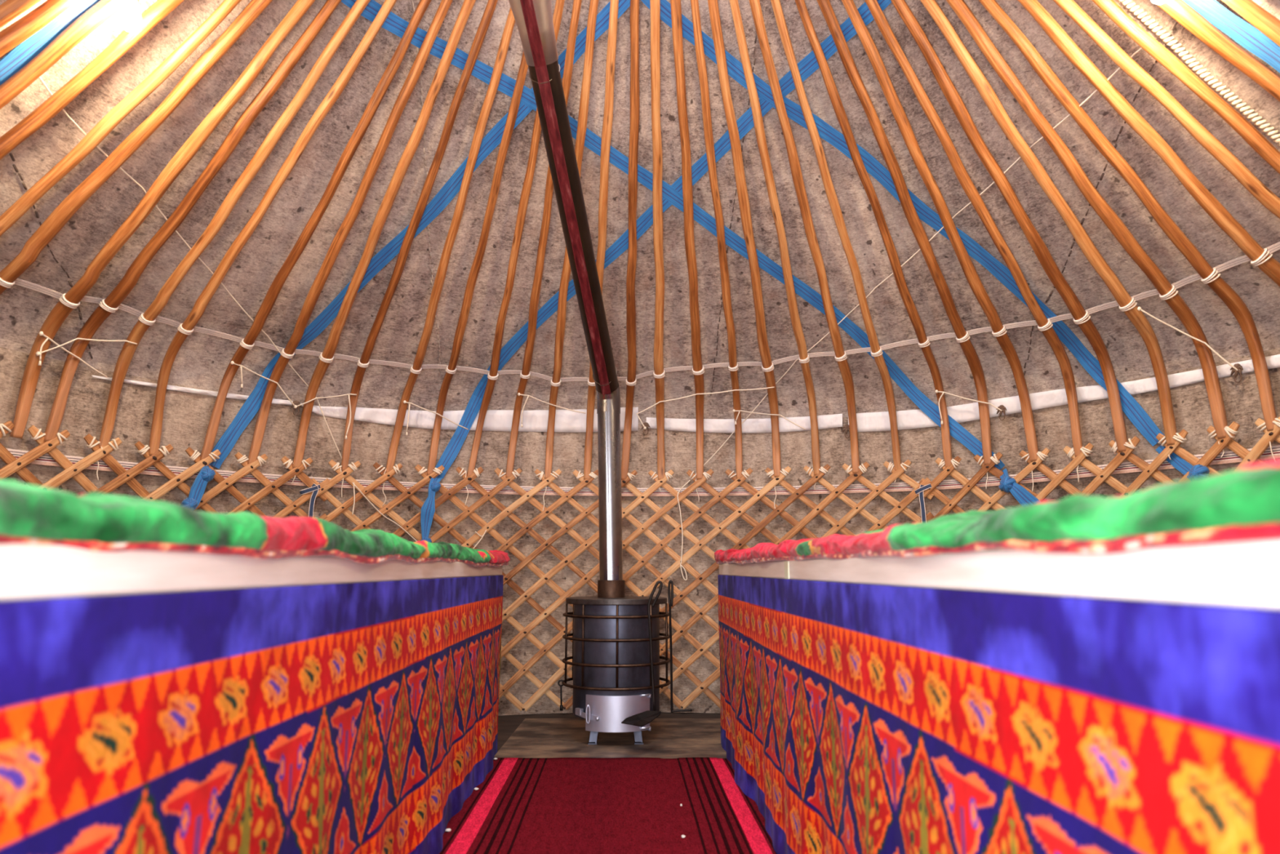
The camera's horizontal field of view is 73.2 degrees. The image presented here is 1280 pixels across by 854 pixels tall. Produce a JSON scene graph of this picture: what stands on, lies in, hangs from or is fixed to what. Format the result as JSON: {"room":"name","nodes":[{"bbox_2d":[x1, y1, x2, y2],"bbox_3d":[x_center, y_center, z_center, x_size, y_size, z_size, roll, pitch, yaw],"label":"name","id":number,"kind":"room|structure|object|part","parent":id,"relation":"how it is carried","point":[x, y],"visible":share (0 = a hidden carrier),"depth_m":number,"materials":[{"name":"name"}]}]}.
{"room":"traditional dwelling","nodes":[
{"label":"traditional dwelling","id":0,"kind":"room"},
{"bbox_2d":[497,711,720,751],"bbox_3d":[0.008,1.210,2.290,6.400,0.050,6.400,0,-9,-1],"label":"floor","id":1,"kind":"structure","parent":0,"point":[507,724],"depth_m":4.70,"materials":[{"name":"brown wood"}]},
{"bbox_2d":[0,420,329,519],"bbox_3d":[-2.202,0.656,3.333,0.325,1.329,2.396,-4,-10,23],"label":"lattice panel","id":2,"kind":"object","parent":1,"relation":"on","point":[13,465],"visible":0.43,"depth_m":3.80,"materials":[{"name":"brown wood"}]},
{"bbox_2d":[0,0,79,57],"bbox_3d":[-1.544,-1.269,2.578,2.005,2.351,0.075,1,-9,-6],"label":"pole","id":3,"kind":"object","parent":2,"relation":"on","point":[13,35],"visible":1,"depth_m":2.53,"materials":[{"name":"brown wood"}]},
{"bbox_2d":[0,0,125,109],"bbox_3d":[-1.550,-1.253,2.683,2.000,2.353,0.077,0,-9,-1],"label":"pole","id":4,"kind":"object","parent":2,"relation":"on","point":[95,16],"visible":0.98,"depth_m":2.66,"materials":[{"name":"brown wood"}]},
{"bbox_2d":[0,0,100,84],"bbox_3d":[-1.774,-1.251,2.665,0.538,0.540,0.083,1,-9,-4],"label":"strap","id":5,"kind":"object","parent":4,"relation":"attached to","point":[24,52],"visible":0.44,"depth_m":2.65,"materials":[{"name":"blue fabric"}]},
{"bbox_2d":[0,0,184,159],"bbox_3d":[-1.545,-1.232,2.807,2.002,2.352,0.073,0,-9,3],"label":"pole","id":6,"kind":"object","parent":2,"relation":"on","point":[157,11],"visible":0.98,"depth_m":2.80,"materials":[{"name":"brown wood"}]},
{"bbox_2d":[0,0,241,236],"bbox_3d":[-1.524,-1.206,2.962,2.001,2.350,0.070,-1,-9,8],"label":"pole","id":7,"kind":"object","parent":2,"relation":"on","point":[116,115],"visible":1,"depth_m":2.98,"materials":[{"name":"brown wood"}]},
{"bbox_2d":[0,0,272,294],"bbox_3d":[-1.505,-1.191,3.055,2.005,2.352,0.074,-2,-10,12],"label":"pole","id":8,"kind":"object","parent":2,"relation":"on","point":[68,206],"visible":1,"depth_m":3.09,"materials":[{"name":"brown wood"}]},
{"bbox_2d":[9,0,315,438],"bbox_3d":[-1.457,-1.165,3.213,2.004,2.352,0.072,-3,-10,18],"label":"pole","id":9,"kind":"object","parent":2,"relation":"on","point":[69,300],"visible":0.99,"depth_m":3.30,"materials":[{"name":"brown wood"}]},
{"bbox_2d":[39,331,106,377],"bbox_3d":[-2.277,-0.289,3.472,0.017,0.116,0.315,-3,-10,15],"label":"cord","id":10,"kind":"object","parent":9,"relation":"attached to","point":[41,333],"visible":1,"depth_m":3.46,"materials":[{"name":"beige fabric"}]},
{"bbox_2d":[43,0,341,441],"bbox_3d":[-1.421,-1.148,3.305,2.004,2.350,0.102,-4,-10,21],"label":"pole","id":11,"kind":"object","parent":2,"relation":"on","point":[109,304],"visible":1,"depth_m":3.42,"materials":[{"name":"brown wood"}]},
{"bbox_2d":[98,0,370,448],"bbox_3d":[-1.368,-1.130,3.412,2.002,2.352,0.071,-5,-10,26],"label":"pole","id":12,"kind":"object","parent":2,"relation":"on","point":[146,319],"visible":1,"depth_m":3.55,"materials":[{"name":"brown wood"}]},
{"bbox_2d":[35,337,137,365],"bbox_3d":[-2.236,-0.302,3.502,0.034,0.170,0.377,-6,-11,32],"label":"cord","id":13,"kind":"object","parent":12,"relation":"attached to","point":[38,353],"visible":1,"depth_m":3.42,"materials":[{"name":"beige fabric"}]},
{"bbox_2d":[148,0,396,455],"bbox_3d":[-1.316,-1.116,3.506,1.997,2.355,0.071,-6,-11,30],"label":"pole","id":14,"kind":"object","parent":2,"relation":"on","point":[184,329],"visible":1,"depth_m":3.67,"materials":[{"name":"brown wood"}]},
{"bbox_2d":[299,483,320,516],"bbox_3d":[-1.671,0.425,4.356,0.111,0.281,0.059,8,-12,-41],"label":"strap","id":15,"kind":"object","parent":2,"relation":"attached to","point":[314,488],"visible":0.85,"depth_m":4.35,"materials":[{"name":"fabric"}]},
{"bbox_2d":[200,0,431,460],"bbox_3d":[-1.205,-1.089,3.658,2.003,2.353,0.112,-7,-11,35],"label":"pole","id":16,"kind":"object","parent":2,"relation":"on","point":[246,344],"visible":1,"depth_m":3.83,"materials":[{"name":"brown wood"}]},
{"bbox_2d":[247,0,453,464],"bbox_3d":[-1.121,-1.075,3.752,2.004,2.352,0.106,-8,-12,41],"label":"pole","id":17,"kind":"object","parent":2,"relation":"on","point":[287,353],"visible":1,"depth_m":3.92,"materials":[{"name":"brown wood"}]},
{"bbox_2d":[39,76,342,458],"bbox_3d":[-1.783,-0.410,3.643,0.167,1.099,2.074,-2,-9,10],"label":"cord","id":18,"kind":"object","parent":17,"relation":"attached to","point":[40,77],"visible":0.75,"depth_m":3.58,"materials":[{"name":"beige fabric"}]},
{"bbox_2d":[230,360,294,405],"bbox_3d":[-1.830,-0.203,4.183,0.044,0.163,0.364,-6,-11,32],"label":"cord","id":19,"kind":"object","parent":17,"relation":"attached to","point":[232,362],"visible":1,"depth_m":4.13,"materials":[{"name":"beige fabric"}]},
{"bbox_2d":[292,0,475,467],"bbox_3d":[-1.030,-1.062,3.842,0.095,2.352,2.000,9,-13,-43],"label":"pole","id":20,"kind":"object","parent":2,"relation":"on","point":[326,357],"visible":1,"depth_m":4.00,"materials":[{"name":"brown wood"}]},
{"bbox_2d":[291,400,301,415],"bbox_3d":[-1.735,-0.096,4.358,0.052,0.077,0.019,9,-13,-43],"label":"tuft","id":21,"kind":"object","parent":20,"relation":"attached to","point":[296,402],"visible":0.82,"depth_m":4.35,"materials":[{"name":"brown fabric"}]},
{"bbox_2d":[181,0,630,510],"bbox_3d":[-0.981,-0.762,3.966,2.174,2.306,0.364,-2,-10,14],"label":"strap","id":22,"kind":"object","parent":20,"relation":"attached to","point":[493,138],"visible":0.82,"depth_m":4.12,"materials":[{"name":"blue fabric"}]},
{"bbox_2d":[0,542,502,601],"bbox_3d":[-0.954,0.724,2.020,0.740,0.820,3.660,0,-9,-1],"label":"mattress","id":23,"kind":"object","parent":1,"relation":"on","point":[28,571],"visible":0.66,"depth_m":1.02,"materials":[{"name":"white fabric"}]},
{"bbox_2d":[0,574,503,853],"bbox_3d":[-0.792,0.750,2.031,0.484,0.764,3.684,0,-9,-1],"label":"fabric drape","id":24,"kind":"object","parent":23,"relation":"on","point":[349,717],"visible":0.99,"depth_m":1.23,"materials":[{"name":"fabric"}]},
{"bbox_2d":[0,479,510,567],"bbox_3d":[-0.905,0.290,2.108,0.718,0.097,3.670,0,-9,-1],"label":"quilt","id":25,"kind":"object","parent":23,"relation":"on","point":[92,521],"visible":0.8,"depth_m":1.04,"materials":[{"name":"fabric"}]},
{"bbox_2d":[439,756,777,853],"bbox_3d":[-0.076,1.101,1.827,1.040,0.013,3.665,0,-9,-1],"label":"runner rug","id":26,"kind":"object","parent":1,"relation":"on","point":[522,805],"visible":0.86,"depth_m":2.84,"materials":[{"name":"red carpet"}]},
{"bbox_2d":[493,718,726,758],"bbox_3d":[-0.051,1.478,4.114,1.165,0.010,1.000,0,-9,-1],"label":"board","id":27,"kind":"object","parent":1,"relation":"on","point":[668,738],"visible":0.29,"depth_m":3.98,"materials":[{"name":"brown wood"}]},
{"bbox_2d":[557,579,670,744],"bbox_3d":[-0.121,1.104,4.124,0.533,0.734,0.518,0,-9,-1],"label":"wood stove","id":28,"kind":"object","parent":27,"relation":"on","point":[611,677],"visible":0.96,"depth_m":3.95,"materials":[{"name":"metal"}]},
{"bbox_2d":[508,0,622,580],"bbox_3d":[-0.302,-0.689,3.446,0.222,2.604,2.058,-2,-10,12],"label":"pipe","id":29,"kind":"object","parent":28,"relation":"attached to","point":[533,18],"visible":0.98,"depth_m":3.77,"materials":[{"name":"metal"}]},
{"bbox_3d":[-0.234,1.295,3.886,0.024,0.088,0.007,0,-9,-1],"label":"handle","id":30,"kind":"part","parent":28,"relation":"part of","materials":[{"name":"silver metal"}]},
{"bbox_3d":[-0.210,1.387,3.950,0.052,0.120,0.054,0,-9,-1],"label":"leg","id":31,"kind":"part","parent":28,"relation":"part of","materials":[{"name":"metal"}]},
{"bbox_3d":[-0.113,0.837,4.168,0.489,0.027,0.489,0,-9,-1],"label":"plate","id":32,"kind":"part","parent":28,"relation":"part of","materials":[{"name":"black metal"}]},
{"bbox_3d":[-0.099,1.296,3.908,0.293,0.157,0.063,1,-9,-4],"label":"door","id":33,"kind":"part","parent":28,"relation":"part of","materials":[{"name":"silver metal"}]},
{"bbox_3d":[-0.011,1.386,3.954,0.052,0.124,0.054,0,-9,-1],"label":"leg","id":34,"kind":"part","parent":28,"relation":"part of","materials":[{"name":"metal"}]},
{"bbox_2d":[621,580,662,726],"bbox_3d":[0.008,0.989,3.798,0.077,0.614,0.232,-6,-11,34],"label":"shovel","id":35,"kind":"object","parent":28,"relation":"hanging from","point":[641,719],"visible":1,"depth_m":3.83,"materials":[{"name":"black metal"}]},
{"bbox_3d":[0.003,1.266,3.746,0.077,0.049,0.216,-6,-11,33],"label":"blade","id":36,"kind":"part","parent":35,"relation":"part of","materials":[{"name":"black metal"}]},
{"bbox_3d":[0.068,0.980,3.873,0.070,0.572,0.012,0,-9,-1],"label":"handle","id":37,"kind":"part","parent":35,"relation":"part of","materials":[{"name":"black metal"}]},
{"bbox_2d":[667,580,692,712],"bbox_3d":[0.186,1.025,4.042,0.109,0.604,0.012,0,-9,-1],"label":"poker","id":38,"kind":"object","parent":28,"relation":"hanging from","point":[670,601],"visible":1,"depth_m":4.04,"materials":[{"name":"black metal"}]},
{"bbox_2d":[307,459,933,711],"bbox_3d":[-0.080,0.863,4.621,3.224,1.338,0.638,0,-9,-1],"label":"lattice panel","id":39,"kind":"object","parent":1,"relation":"on","point":[449,495],"visible":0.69,"depth_m":4.84,"materials":[{"name":"brown wood"}]},
{"bbox_2d":[351,482,355,515],"bbox_3d":[-1.488,0.373,4.483,0.014,0.169,0.006,7,-12,-36],"label":"cord","id":40,"kind":"object","parent":39,"relation":"hanging from","point":[353,482],"visible":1,"depth_m":4.48,"materials":[{"name":"beige fabric"}]},
{"bbox_2d":[351,482,417,541],"bbox_3d":[-1.330,0.474,4.572,0.404,0.341,0.015,6,-11,-32],"label":"cord","id":41,"kind":"object","parent":39,"relation":"hanging from","point":[370,502],"visible":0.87,"depth_m":4.56,"materials":[{"name":"beige fabric"}]},
{"bbox_2d":[341,0,497,471],"bbox_3d":[-0.936,-1.051,3.916,0.062,2.346,1.997,7,-12,-37],"label":"pole","id":42,"kind":"object","parent":39,"relation":"on","point":[363,362],"visible":1,"depth_m":4.08,"materials":[{"name":"brown wood"}]},
{"bbox_2d":[293,393,356,439],"bbox_3d":[-1.612,-0.068,4.403,0.306,0.234,0.050,7,-12,-37],"label":"cord","id":43,"kind":"object","parent":42,"relation":"attached to","point":[348,394],"visible":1,"depth_m":4.47,"materials":[{"name":"beige fabric"}]},
{"bbox_2d":[385,6,515,472],"bbox_3d":[-0.789,-1.037,4.015,0.112,2.346,1.998,6,-11,-32],"label":"pole","id":44,"kind":"object","parent":39,"relation":"on","point":[415,369],"visible":0.97,"depth_m":4.20,"materials":[{"name":"brown wood"}]},
{"bbox_2d":[403,400,468,435],"bbox_3d":[-1.125,-0.035,4.736,0.370,0.183,0.044,6,-11,-32],"label":"cord","id":45,"kind":"object","parent":44,"relation":"attached to","point":[404,401],"visible":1,"depth_m":4.68,"materials":[{"name":"beige fabric"}]},
{"bbox_2d":[426,51,528,475],"bbox_3d":[-0.674,-1.028,4.076,0.086,2.343,1.998,5,-11,-27],"label":"pole","id":46,"kind":"object","parent":39,"relation":"on","point":[451,369],"visible":0.94,"depth_m":4.32,"materials":[{"name":"brown wood"}]},
{"bbox_2d":[420,0,891,542],"bbox_3d":[0.013,-0.528,4.131,2.782,2.219,0.355,-7,-12,36],"label":"strap","id":47,"kind":"object","parent":46,"relation":"attached to","point":[808,64],"visible":0.64,"depth_m":4.46,"materials":[{"name":"blue fabric"}]},
{"bbox_2d":[472,529,486,548],"bbox_3d":[-0.887,0.623,4.774,0.074,0.106,0.007,4,-10,-21],"label":"cord","id":48,"kind":"object","parent":39,"relation":"attached to","point":[482,535],"visible":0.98,"depth_m":4.77,"materials":[{"name":"beige fabric"}]},
{"bbox_2d":[466,0,564,475],"bbox_3d":[-0.535,-1.017,4.136,0.118,2.341,1.997,4,-10,-22],"label":"pole","id":49,"kind":"object","parent":39,"relation":"on","point":[492,375],"visible":0.95,"depth_m":4.41,"materials":[{"name":"brown wood"}]},
{"bbox_2d":[505,0,582,477],"bbox_3d":[-0.426,-1.014,4.172,0.092,2.344,1.994,3,-10,-17],"label":"pole","id":50,"kind":"object","parent":39,"relation":"on","point":[525,374],"visible":0.91,"depth_m":4.45,"materials":[{"name":"brown wood"}]},
{"bbox_2d":[517,392,585,426],"bbox_3d":[-0.513,-0.087,4.941,0.399,0.183,0.079,3,-10,-20],"label":"cord","id":51,"kind":"object","parent":50,"relation":"attached to","point":[518,393],"visible":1,"depth_m":4.90,"materials":[{"name":"beige fabric"}]},
{"bbox_2d":[544,0,598,479],"bbox_3d":[-0.310,-1.009,4.199,0.067,2.340,1.998,2,-10,-12],"label":"pole","id":52,"kind":"object","parent":39,"relation":"on","point":[555,382],"visible":0.91,"depth_m":4.48,"materials":[{"name":"brown wood"}]},
{"bbox_2d":[583,0,618,479],"bbox_3d":[-0.173,-1.005,4.220,0.065,2.339,2.001,1,-9,-7],"label":"pole","id":53,"kind":"object","parent":39,"relation":"on","point":[613,17],"visible":0.7,"depth_m":4.21,"materials":[{"name":"brown wood"}]},
{"bbox_2d":[621,0,639,479],"bbox_3d":[-0.046,-1.003,4.229,0.088,2.338,2.001,0,-9,-1],"label":"pole","id":54,"kind":"object","parent":39,"relation":"on","point":[631,380],"visible":1,"depth_m":4.40,"materials":[{"name":"brown wood"}]},
{"bbox_2d":[649,0,665,479],"bbox_3d":[0.078,-1.006,4.232,0.073,2.343,1.997,0,-9,2],"label":"pole","id":55,"kind":"object","parent":39,"relation":"on","point":[659,373],"visible":1,"depth_m":4.34,"materials":[{"name":"brown wood"}]},
{"bbox_2d":[676,480,690,580],"bbox_3d":[0.252,0.587,4.935,0.077,0.572,0.007,-1,-9,6],"label":"cord","id":56,"kind":"object","parent":39,"relation":"hanging from","point":[689,480],"visible":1,"depth_m":4.93,"materials":[{"name":"beige fabric"}]},
{"bbox_2d":[670,0,704,479],"bbox_3d":[0.229,-1.008,4.218,0.071,2.342,1.997,-1,-9,8],"label":"pole","id":57,"kind":"object","parent":39,"relation":"on","point":[698,370],"visible":1,"depth_m":4.36,"materials":[{"name":"brown wood"}]},
{"bbox_2d":[690,0,742,478],"bbox_3d":[0.360,-1.013,4.193,0.060,2.341,1.994,-2,-10,12],"label":"pole","id":58,"kind":"object","parent":39,"relation":"on","point":[733,366],"visible":1,"depth_m":4.33,"materials":[{"name":"brown wood"}]},
{"bbox_2d":[707,0,781,477],"bbox_3d":[0.481,-1.019,4.160,0.069,2.338,1.998,-3,-10,17],"label":"pole","id":59,"kind":"object","parent":39,"relation":"on","point":[767,366],"visible":1,"depth_m":4.30,"materials":[{"name":"brown wood"}]},
{"bbox_2d":[636,386,774,429],"bbox_3d":[0.369,-0.106,4.915,0.796,0.207,0.046,-2,-10,15],"label":"cord","id":60,"kind":"object","parent":59,"relation":"attached to","point":[645,427],"visible":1,"depth_m":4.93,"materials":[{"name":"beige fabric"}]},
{"bbox_2d":[732,408,805,430],"bbox_3d":[0.731,-0.041,4.893,0.410,0.132,0.030,-2,-10,12],"label":"cord","id":61,"kind":"object","parent":59,"relation":"attached to","point":[733,410],"visible":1,"depth_m":4.89,"materials":[{"name":"beige fabric"}]},
{"bbox_2d":[728,0,820,475],"bbox_3d":[0.613,-1.027,4.109,0.064,2.331,1.999,-4,-10,22],"label":"pole","id":62,"kind":"object","parent":39,"relation":"on","point":[803,359],"visible":1,"depth_m":4.25,"materials":[{"name":"brown wood"}]},
{"bbox_2d":[748,0,859,473],"bbox_3d":[0.736,-1.038,4.056,0.066,2.334,1.994,-5,-10,27],"label":"pole","id":63,"kind":"object","parent":39,"relation":"on","point":[841,357],"visible":1,"depth_m":4.21,"materials":[{"name":"brown wood"}]},
{"bbox_2d":[842,424,849,438],"bbox_3d":[1.148,0.024,4.779,0.053,0.078,0.020,-5,-10,26],"label":"tuft","id":64,"kind":"object","parent":63,"relation":"attached to","point":[846,427],"visible":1,"depth_m":4.78,"materials":[{"name":"brown fabric"}]},
{"bbox_2d":[770,0,901,471],"bbox_3d":[0.845,-1.047,3.992,0.068,2.334,1.993,-6,-11,32],"label":"pole","id":65,"kind":"object","parent":39,"relation":"on","point":[876,352],"visible":1,"depth_m":4.14,"materials":[{"name":"brown wood"}]},
{"bbox_2d":[341,0,1039,505],"bbox_3d":[0.263,-0.574,3.927,3.367,2.034,0.682,3,-10,-20],"label":"strap","id":66,"kind":"object","parent":65,"relation":"attached to","point":[393,24],"visible":0.73,"depth_m":4.30,"materials":[{"name":"blue fabric"}]},
{"bbox_2d":[689,47,1142,479],"bbox_3d":[1.132,-0.479,4.045,0.324,1.236,2.750,6,-11,-30],"label":"cord","id":67,"kind":"object","parent":65,"relation":"attached to","point":[1140,48],"visible":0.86,"depth_m":4.01,"materials":[{"name":"beige fabric"}]},
{"bbox_2d":[914,483,932,522],"bbox_3d":[1.492,0.408,4.516,0.111,0.226,0.059,-7,-11,35],"label":"tape","id":68,"kind":"object","parent":39,"relation":"attached to","point":[921,490],"visible":0.95,"depth_m":4.50,"materials":[{"name":"fabric"}]},
{"bbox_2d":[719,539,1279,609],"bbox_3d":[0.808,0.741,2.125,0.802,0.820,3.800,0,-9,-1],"label":"mattress","id":69,"kind":"object","parent":1,"relation":"on","point":[1245,575],"visible":0.74,"depth_m":0.84,"materials":[{"name":"white fabric"}]},
{"bbox_2d":[714,457,1279,564],"bbox_3d":[0.761,0.304,2.211,0.777,0.094,3.810,0,-9,-1],"label":"quilt","id":70,"kind":"object","parent":69,"relation":"on","point":[1242,504],"visible":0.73,"depth_m":0.81,"materials":[{"name":"fabric"}]},
{"bbox_2d":[718,574,1279,853],"bbox_3d":[0.619,0.767,2.135,0.482,0.764,3.836,0,-9,-1],"label":"fabric drape","id":71,"kind":"object","parent":69,"relation":"attached to","point":[856,718],"visible":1,"depth_m":1.04,"materials":[{"name":"fabric"}]},
{"bbox_2d":[917,416,1279,519],"bbox_3d":[2.163,0.654,3.391,0.381,1.350,2.582,4,-10,-24],"label":"lattice panel","id":72,"kind":"object","parent":1,"relation":"on","point":[1252,456],"visible":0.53,"depth_m":3.92,"materials":[{"name":"brown wood"}]},
{"bbox_2d":[795,0,951,467],"bbox_3d":[0.982,-1.063,3.895,0.059,2.337,1.994,-7,-12,38],"label":"pole","id":73,"kind":"object","parent":72,"relation":"on","point":[923,343],"visible":1,"depth_m":4.05,"materials":[{"name":"brown wood"}]},
{"bbox_2d":[934,390,1002,424],"bbox_3d":[1.670,-0.117,4.379,0.321,0.176,0.050,-6,-11,34],"label":"cord","id":74,"kind":"object","parent":73,"relation":"attached to","point":[935,391],"visible":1,"depth_m":4.42,"materials":[{"name":"beige fabric"}]},
{"bbox_2d":[816,0,991,465],"bbox_3d":[1.087,-1.079,3.804,0.066,2.337,1.996,-9,-13,42],"label":"pole","id":75,"kind":"object","parent":72,"relation":"on","point":[962,337],"visible":1,"depth_m":3.97,"materials":[{"name":"brown wood"}]},
{"bbox_2d":[841,0,1038,461],"bbox_3d":[1.166,-1.090,3.722,2.001,2.335,0.079,8,-12,-41],"label":"pole","id":76,"kind":"object","parent":72,"relation":"on","point":[999,331],"visible":1,"depth_m":3.89,"materials":[{"name":"brown wood"}]},
{"bbox_2d":[14,241,1279,382],"bbox_3d":[-0.061,-0.514,3.652,4.740,0.119,2.653,0,-9,-1],"label":"rope","id":77,"kind":"object","parent":76,"relation":"attached to","point":[1276,246],"visible":0.71,"depth_m":4.17,"materials":[{"name":"fabric"}]},
{"bbox_2d":[864,0,1082,457],"bbox_3d":[1.253,-1.106,3.617,1.997,2.335,0.064,7,-12,-36],"label":"pole","id":78,"kind":"object","parent":72,"relation":"on","point":[1045,325],"visible":1,"depth_m":3.77,"materials":[{"name":"brown wood"}]},
{"bbox_2d":[640,0,1209,479],"bbox_3d":[1.123,-0.815,3.819,2.383,2.247,0.440,0,-9,-3],"label":"strap","id":79,"kind":"object","parent":78,"relation":"attached to","point":[1135,412],"visible":0.77,"depth_m":3.93,"materials":[{"name":"blue fabric"}]},
{"bbox_2d":[890,0,1128,452],"bbox_3d":[1.321,-1.123,3.518,2.002,2.331,0.070,6,-11,-32],"label":"pole","id":80,"kind":"object","parent":72,"relation":"on","point":[1082,317],"visible":1,"depth_m":3.67,"materials":[{"name":"brown wood"}]},
{"bbox_2d":[920,0,1177,445],"bbox_3d":[1.388,-1.144,3.405,1.999,2.328,0.072,5,-10,-26],"label":"pole","id":81,"kind":"object","parent":72,"relation":"on","point":[1127,304],"visible":1,"depth_m":3.53,"materials":[{"name":"brown wood"}]},
{"bbox_2d":[946,0,1227,439],"bbox_3d":[1.438,-1.162,3.299,2.002,2.329,0.068,4,-10,-22],"label":"pole","id":82,"kind":"object","parent":72,"relation":"on","point":[1167,292],"visible":0.99,"depth_m":3.41,"materials":[{"name":"brown wood"}]},
{"bbox_2d":[1137,306,1238,370],"bbox_3d":[2.219,-0.357,3.506,0.321,0.309,0.051,-5,-11,29],"label":"cord","id":83,"kind":"object","parent":82,"relation":"attached to","point":[1139,308],"visible":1,"depth_m":3.51,"materials":[{"name":"beige fabric"}]},
{"bbox_2d":[978,0,1276,431],"bbox_3d":[1.484,-1.182,3.184,1.994,2.330,0.065,3,-10,-18],"label":"pole","id":84,"kind":"object","parent":72,"relation":"on","point":[1209,276],"visible":1,"depth_m":3.27,"materials":[{"name":"brown wood"}]},
{"bbox_2d":[1017,0,1279,286],"bbox_3d":[1.523,-1.204,3.057,1.994,2.332,0.073,2,-10,-12],"label":"pole","id":85,"kind":"object","parent":72,"relation":"on","point":[1260,257],"visible":1,"depth_m":3.09,"materials":[{"name":"brown wood"}]},
{"bbox_2d":[1053,0,1279,218],"bbox_3d":[1.544,-1.221,2.934,1.999,2.326,0.070,1,-9,-7],"label":"pole","id":86,"kind":"object","parent":72,"relation":"on","point":[1206,140],"visible":1,"depth_m":2.94,"materials":[{"name":"brown wood"}]},
{"bbox_2d":[1091,0,1279,173],"bbox_3d":[1.557,-1.237,2.841,1.996,2.327,0.071,1,-9,-4],"label":"pole","id":87,"kind":"object","parent":72,"relation":"on","point":[1253,137],"visible":1,"depth_m":2.83,"materials":[{"name":"brown wood"}]},
{"bbox_2d":[1155,0,1279,102],"bbox_3d":[1.564,-1.263,2.701,1.996,2.332,0.079,0,-9,1],"label":"pole","id":88,"kind":"object","parent":72,"relation":"on","point":[1180,11],"visible":0.98,"depth_m":2.66,"materials":[{"name":"brown wood"}]},
{"bbox_2d":[1182,0,1279,73],"bbox_3d":[1.784,-1.258,2.651,0.500,0.496,0.081,-1,-9,5],"label":"strap","id":89,"kind":"object","parent":88,"relation":"attached to","point":[1244,33],"visible":0.86,"depth_m":2.64,"materials":[{"name":"blue fabric"}]},
{"bbox_2d":[1222,0,1279,46],"bbox_3d":[1.559,-1.284,2.569,1.996,2.332,0.069,-1,-9,5],"label":"pole","id":90,"kind":"object","parent":72,"relation":"on","point":[1263,20],"visible":1,"depth_m":2.52,"materials":[{"name":"brown wood"}]},
{"bbox_2d":[1151,0,1167,4],"bbox_3d":[1.534,-1.418,2.562,0.062,0.345,0.062,0,-9,-1],"label":"light bulb","id":91,"kind":"object","parent":90,"relation":"hanging from","point":[1157,2],"visible":1,"depth_m":2.54,"materials":[{"name":"beige glass"}]},
{"bbox_2d":[0,0,1279,424],"bbox_3d":[0.002,-1.378,2.710,5.220,2.178,5.220,0,-9,-1],"label":"ceiling","id":92,"kind":"structure","parent":0,"point":[202,360],"depth_m":3.89,"materials":[{"name":"fabric"}]},
{"bbox_2d":[118,0,141,31],"bbox_3d":[-1.552,-1.376,2.647,0.062,0.345,0.062,0,-9,-1],"label":"light bulb","id":93,"kind":"object","parent":92,"relation":"hanging from","point":[129,15],"visible":1,"depth_m":2.61,"materials":[{"name":"beige glass"}]},
{"bbox_2d":[0,346,1279,715],"bbox_3d":[0.006,0.387,2.483,5.221,1.636,5.106,0,-9,-1],"label":"wall","id":94,"kind":"structure","parent":0,"point":[186,415],"depth_m":4.69,"materials":[{"name":"fabric"}]},
{"bbox_2d":[0,0,42,27],"bbox_3d":[-1.537,-1.280,2.511,2.003,2.350,0.074,1,-9,-8],"label":"pole","id":95,"kind":"object","parent":94,"relation":"attached to","point":[10,10],"visible":1,"depth_m":2.46,"materials":[{"name":"brown wood"}]},
{"bbox_2d":[91,374,293,405],"bbox_3d":[-2.048,-0.168,4.017,0.061,0.046,0.939,-7,-11,35],"label":"strip","id":96,"kind":"object","parent":94,"relation":"attached to","point":[209,393],"visible":0.79,"depth_m":4.01,"materials":[{"name":"white fabric"}]},
{"bbox_2d":[300,403,638,431],"bbox_3d":[-0.900,-0.071,4.821,1.860,0.168,0.217,3,-10,-20],"label":"strip","id":97,"kind":"object","parent":94,"relation":"attached to","point":[534,420],"visible":0.68,"depth_m":4.93,"materials":[{"name":"white fabric"}]},
{"bbox_2d":[0,444,1279,496],"bbox_3d":[-0.031,0.198,3.909,5.083,0.064,2.270,0,-9,-1],"label":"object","id":98,"kind":"object","parent":94,"relation":"attached to","point":[1230,456],"visible":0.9,"depth_m":4.36,"materials":[{"name":"fabric"}]},
{"bbox_2d":[646,413,842,432],"bbox_3d":[0.592,-0.019,4.981,1.126,0.108,0.087,-2,-10,13],"label":"strip","id":99,"kind":"object","parent":94,"relation":"attached to","point":[824,421],"visible":0.78,"depth_m":5.00,"materials":[{"name":"white fabric"}]},
{"bbox_2d":[641,422,649,435],"bbox_3d":[0.034,0.011,5.045,0.053,0.078,0.021,0,-9,-1],"label":"tuft","id":100,"kind":"object","parent":99,"relation":"attached to","point":[646,424],"visible":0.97,"depth_m":5.04,"materials":[{"name":"brown fabric"}]},
{"bbox_2d":[848,354,1279,431],"bbox_3d":[1.890,-0.131,4.108,0.227,0.111,2.027,8,-12,-40],"label":"strip","id":101,"kind":"object","parent":94,"relation":"attached to","point":[908,419],"visible":0.78,"depth_m":4.21,"materials":[{"name":"white fabric"}]},
{"bbox_2d":[995,404,1006,420],"bbox_3d":[1.806,-0.071,4.308,0.019,0.077,0.053,9,-13,-44],"label":"tuft","id":102,"kind":"object","parent":101,"relation":"attached to","point":[1002,407],"visible":0.98,"depth_m":4.30,"materials":[{"name":"brown fabric"}]},
{"bbox_2d":[1230,363,1243,382],"bbox_3d":[2.377,-0.213,3.435,0.017,0.077,0.052,4,-10,-20],"label":"tuft","id":103,"kind":"object","parent":101,"relation":"attached to","point":[1237,366],"visible":0.89,"depth_m":3.43,"materials":[{"name":"brown fabric"}]}
]}

